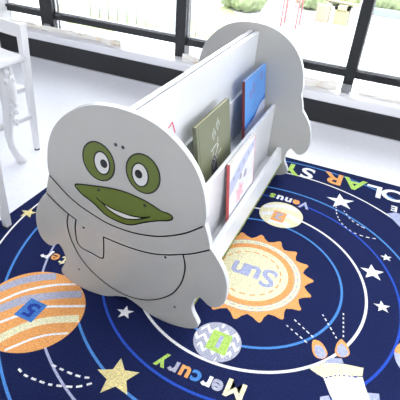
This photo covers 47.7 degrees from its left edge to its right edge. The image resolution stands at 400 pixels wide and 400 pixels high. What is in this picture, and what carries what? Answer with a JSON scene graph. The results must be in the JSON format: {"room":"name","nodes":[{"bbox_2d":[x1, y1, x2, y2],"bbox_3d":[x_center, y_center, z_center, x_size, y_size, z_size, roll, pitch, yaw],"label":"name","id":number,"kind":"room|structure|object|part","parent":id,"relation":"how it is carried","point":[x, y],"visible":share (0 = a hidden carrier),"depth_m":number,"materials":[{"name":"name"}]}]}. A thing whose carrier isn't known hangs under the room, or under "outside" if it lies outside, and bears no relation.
{"room":"kindergarten classroom","nodes":[
{"label":"kindergarten classroom","id":0,"kind":"room"},
{"bbox_2d":[0,0,17,47],"bbox_3d":[-2.656,-0.949,0.676,0.100,2.755,6.020,17,37,18],"label":"wall","id":1,"kind":"structure","parent":0,"point":[4,13],"depth_m":3.52,"materials":[{"name":"white paint"}]},
{"bbox_2d":[0,53,399,219],"bbox_3d":[0.094,1.105,0.550,6.340,0.115,6.020,17,37,18],"label":"floor","id":2,"kind":"structure","parent":0,"point":[59,88],"depth_m":2.60,"materials":[{"name":"plastic"}]},
{"bbox_2d":[0,160,11,228],"bbox_3d":[-0.974,-0.132,1.558,0.414,0.623,0.355,20,37,21],"label":"child chair","id":3,"kind":"object","parent":2,"relation":"on","point":[4,209],"visible":1,"depth_m":1.73,"materials":[{"name":"white paint"}]},
{"bbox_2d":[0,48,27,163],"bbox_3d":[-1.253,-0.458,2.101,0.894,0.515,0.484,24,39,25],"label":"table","id":4,"kind":"object","parent":2,"relation":"on","point":[8,88],"visible":1,"depth_m":1.99,"materials":[{"name":"white paint"}]},
{"bbox_2d":[0,17,39,149],"bbox_3d":[-1.042,-0.504,2.096,0.414,0.623,0.355,23,39,25],"label":"child chair","id":5,"kind":"object","parent":2,"relation":"on","point":[17,29],"visible":0.73,"depth_m":2.08,"materials":[{"name":"white paint"}]},
{"bbox_3d":[-0.937,-0.805,2.052,0.330,0.062,0.022,23,39,25],"label":"rail","id":6,"kind":"part","parent":5,"relation":"part of","materials":[{"name":"white paint"}]},
{"bbox_3d":[-1.044,-0.508,2.089,0.325,0.026,0.340,23,39,25],"label":"seat","id":7,"kind":"part","parent":5,"relation":"part of","materials":[{"name":"white paint"}]},
{"bbox_3d":[-0.801,-0.513,2.132,0.047,0.617,0.034,23,39,25],"label":"leg","id":8,"kind":"part","parent":5,"relation":"part of","materials":[{"name":"white paint"}]},
{"bbox_2d":[0,157,399,399],"bbox_3d":[0.180,0.270,1.659,1.991,0.007,1.880,17,37,18],"label":"rug","id":9,"kind":"object","parent":2,"relation":"on","point":[310,310],"visible":0.78,"depth_m":1.47,"materials":[{"name":"blue carpet"}]},
{"bbox_2d":[36,21,311,327],"bbox_3d":[-0.001,-0.202,1.702,0.664,0.698,1.074,17,37,18],"label":"rack","id":10,"kind":"object","parent":9,"relation":"on","point":[131,210],"visible":0.94,"depth_m":1.35,"materials":[{"name":"wood"}]},
{"bbox_3d":[-0.215,0.060,1.298,0.664,0.698,0.019,17,37,18],"label":"penguin panel","id":11,"kind":"part","parent":10,"relation":"part of","materials":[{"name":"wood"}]},
{"bbox_2d":[192,98,230,182],"bbox_3d":[0.049,-0.180,1.598,0.051,0.275,0.291,17,37,18],"label":"picture book","id":12,"kind":"object","parent":10,"relation":"on","point":[211,134],"visible":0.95,"depth_m":1.56,"materials":[{"name":"paper"}]},
{"bbox_2d":[226,133,255,221],"bbox_3d":[0.157,-0.079,1.741,0.036,0.266,0.282,17,37,18],"label":"picture book","id":13,"kind":"object","parent":10,"relation":"on","point":[240,169],"visible":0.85,"depth_m":1.70,"materials":[{"name":"paper"}]},
{"bbox_2d":[242,63,265,139],"bbox_3d":[0.231,-0.405,1.932,0.046,0.287,0.276,17,37,18],"label":"picture book","id":14,"kind":"object","parent":10,"relation":"on","point":[253,86],"visible":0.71,"depth_m":1.89,"materials":[{"name":"paper"}]},
{"bbox_3d":[0.214,-0.465,2.107,0.664,0.698,0.018,17,37,18],"label":"penguin panel","id":15,"kind":"part","parent":10,"relation":"part of","materials":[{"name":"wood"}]},
{"bbox_2d":[0,32,399,140],"bbox_3d":[1.280,-0.441,2.697,6.140,0.139,0.227,17,37,18],"label":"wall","id":16,"kind":"structure","parent":0,"point":[363,121],"depth_m":3.13,"materials":[{"name":"black paint"}]},
{"bbox_2d":[11,51,399,141],"bbox_3d":[1.228,-0.327,2.646,6.140,0.004,0.007,17,37,18],"label":"baseboard","id":17,"kind":"structure","parent":16,"relation":"attached to","point":[11,51],"depth_m":3.17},
{"bbox_2d":[15,18,399,117],"bbox_3d":[1.293,-0.529,2.654,6.140,0.055,0.273,17,37,18],"label":"sill","id":18,"kind":"structure","parent":16,"relation":"attached to","point":[131,51],"depth_m":3.07,"materials":[{"name":"white paint"}]},
{"bbox_2d":[8,18,121,45],"bbox_3d":[-1.015,-1.245,3.338,1.000,0.043,0.032,17,37,18],"label":"strip","id":19,"kind":"object","parent":18,"relation":"on","point":[29,24],"visible":0.9,"depth_m":3.31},
{"bbox_2d":[182,54,198,62],"bbox_3d":[-0.039,-0.936,3.001,0.165,0.046,0.038,17,37,18],"label":"strip","id":20,"kind":"object","parent":18,"relation":"on","point":[187,57],"visible":0.67,"depth_m":3.00,"materials":[{"name":"white"}]},
{"bbox_2d":[304,75,337,89],"bbox_3d":[0.717,-0.717,2.762,0.240,0.055,0.034,17,37,18],"label":"strip","id":21,"kind":"object","parent":18,"relation":"on","point":[329,85],"visible":0.88,"depth_m":2.75,"materials":[{"name":"white"}]},
{"bbox_2d":[358,92,399,102],"bbox_3d":[1.203,-0.563,2.631,0.550,0.017,0.027,17,37,18],"label":"strip","id":22,"kind":"object","parent":18,"relation":"on","point":[360,93],"visible":1,"depth_m":2.67,"materials":[{"name":"white"}]},
{"bbox_3d":[1.464,-2.582,1.259,6.140,0.200,0.150,17,37,18],"label":"lintel","id":23,"kind":"object","parent":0,"visible":0},
{"bbox_2d":[5,0,399,97],"bbox_3d":[1.379,-1.529,1.983,6.140,2.360,0.082,17,37,18],"label":"window","id":24,"kind":"structure","parent":23,"relation":"attached to","point":[48,10],"depth_m":2.98,"materials":[{"name":"black metal"}]},
{"bbox_2d":[340,83,350,93],"bbox_3d":[0.877,-0.670,2.723,0.050,0.044,0.043,17,37,18],"label":"bracket","id":25,"kind":"object","parent":24,"relation":"attached to","point":[346,88],"visible":1,"depth_m":2.72,"materials":[{"name":"grey metal"}]},
{"label":"outside","id":26,"kind":"structure","parent":0,"visible":0},
{"bbox_2d":[15,0,399,93],"bbox_3d":[9.038,-26.616,52.311,150.000,0.200,106.000,17,37,18],"label":"outdoor background","id":27,"kind":"structure","parent":26,"point":[328,42],"depth_m":28.20,"materials":[{"name":"concrete"}]},
{"bbox_2d":[59,0,174,32],"bbox_3d":[-5.959,-12.130,29.415,8.600,0.049,8.700,17,37,18],"label":"lawn","id":28,"kind":"structure","parent":27,"relation":"on","point":[81,8],"depth_m":29.60,"materials":[{"name":"white"}]},
{"bbox_2d":[89,0,197,35],"bbox_3d":[-3.467,-11.845,26.515,7.450,3.200,0.083,17,37,18],"label":"fence","id":29,"kind":"object","parent":27,"relation":"on","point":[108,1],"visible":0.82,"depth_m":26.90,"materials":[{"name":"white paint"}]},
{"bbox_3d":[-4.364,-12.122,26.812,0.083,3.200,0.083,17,37,18],"label":"post","id":30,"kind":"part","parent":29,"relation":"part of","materials":[{"name":"white paint"}]},
{"bbox_3d":[-3.763,-11.937,26.613,0.083,3.200,0.083,17,37,18],"label":"post","id":31,"kind":"part","parent":29,"relation":"part of","materials":[{"name":"white paint"}]},
{"bbox_3d":[-3.539,-10.943,27.139,7.450,0.055,0.055,17,37,18],"label":"rail","id":32,"kind":"part","parent":29,"relation":"part of","materials":[{"name":"white paint"}]},
{"bbox_3d":[-3.162,-11.751,26.414,0.083,3.200,0.083,17,37,18],"label":"post","id":33,"kind":"part","parent":29,"relation":"part of","materials":[{"name":"white paint"}]},
{"bbox_3d":[-3.499,-11.435,26.799,7.450,0.055,0.055,17,37,18],"label":"rail","id":34,"kind":"part","parent":29,"relation":"part of","materials":[{"name":"white paint"}]},
{"bbox_3d":[-2.560,-11.566,26.215,0.083,3.200,0.083,17,37,18],"label":"post","id":35,"kind":"part","parent":29,"relation":"part of","materials":[{"name":"white paint"}]},
{"bbox_3d":[-1.959,-11.381,26.016,0.083,3.200,0.083,17,37,18],"label":"post","id":36,"kind":"part","parent":29,"relation":"part of","materials":[{"name":"white paint"}]},
{"bbox_3d":[-0.154,-10.825,25.419,0.083,3.200,0.083,17,37,18],"label":"post","id":37,"kind":"part","parent":29,"relation":"part of","materials":[{"name":"white paint"}]},
{"bbox_2d":[166,6,244,38],"bbox_3d":[1.427,-11.620,29.525,4.102,0.049,9.725,20,38,21],"label":"lawn","id":38,"kind":"structure","parent":27,"relation":"on","point":[208,22],"depth_m":29.45,"materials":[{"name":"white"}]},
{"bbox_2d":[220,0,267,12],"bbox_3d":[3.058,-14.568,32.432,3.528,2.386,3.048,17,37,18],"label":"bush","id":39,"kind":"object","parent":27,"relation":"on","point":[250,6],"visible":1,"depth_m":31.88,"materials":[{"name":"green plant"}]},
{"bbox_2d":[280,0,303,28],"bbox_3d":[6.076,-13.249,28.761,1.300,4.200,1.200,17,37,18],"label":"ladder","id":40,"kind":"object","parent":27,"relation":"on","point":[287,1],"visible":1,"depth_m":29.14,"materials":[{"name":"red paint"}]},
{"bbox_3d":[5.397,-12.895,28.698,0.111,3.600,0.111,17,37,18],"label":"post","id":41,"kind":"part","parent":40,"relation":"part of","materials":[{"name":"red paint"}]},
{"bbox_3d":[6.309,-12.614,28.397,0.111,3.600,0.111,17,37,18],"label":"post","id":42,"kind":"part","parent":40,"relation":"part of","materials":[{"name":"red paint"}]},
{"bbox_3d":[6.715,-13.112,29.163,0.111,3.600,0.111,17,37,18],"label":"post","id":43,"kind":"part","parent":40,"relation":"part of","materials":[{"name":"red paint"}]},
{"bbox_2d":[294,0,327,9],"bbox_3d":[8.469,-15.305,34.439,2.500,1.718,2.079,7,35,4],"label":"bush","id":44,"kind":"object","parent":27,"relation":"on","point":[308,4],"visible":0.77,"depth_m":33.91,"materials":[{"name":"green plant"}]},
{"bbox_2d":[314,0,358,25],"bbox_3d":[9.019,-13.267,30.842,3.407,2.250,0.600,17,37,18],"label":"house","id":45,"kind":"structure","parent":27,"relation":"on","point":[341,14],"depth_m":30.84,"materials":[{"name":"beige"}]},
{"bbox_3d":[8.526,-12.935,31.319,0.900,1.100,0.600,17,37,18],"label":"panel","id":46,"kind":"part","parent":45,"relation":"part of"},
{"bbox_3d":[9.668,-12.625,30.913,1.000,1.200,0.600,17,37,18],"label":"panel","id":47,"kind":"part","parent":45,"relation":"part of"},
{"bbox_2d":[328,0,360,7],"bbox_3d":[11.406,-16.478,36.071,3.326,2.451,3.027,17,37,18],"label":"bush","id":48,"kind":"object","parent":27,"relation":"on","point":[350,1],"visible":0.36,"depth_m":35.60,"materials":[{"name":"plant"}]},
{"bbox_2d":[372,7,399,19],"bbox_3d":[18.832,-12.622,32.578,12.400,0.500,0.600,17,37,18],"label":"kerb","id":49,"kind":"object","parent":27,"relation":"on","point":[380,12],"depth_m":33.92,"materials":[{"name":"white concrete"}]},
{"bbox_2d":[375,0,399,10],"bbox_3d":[19.010,-13.894,33.534,12.101,2.143,1.635,17,37,18],"label":"hedge","id":50,"kind":"object","parent":27,"relation":"on","point":[385,4],"visible":0.61,"depth_m":34.54,"materials":[{"name":"green plant"}]}
]}

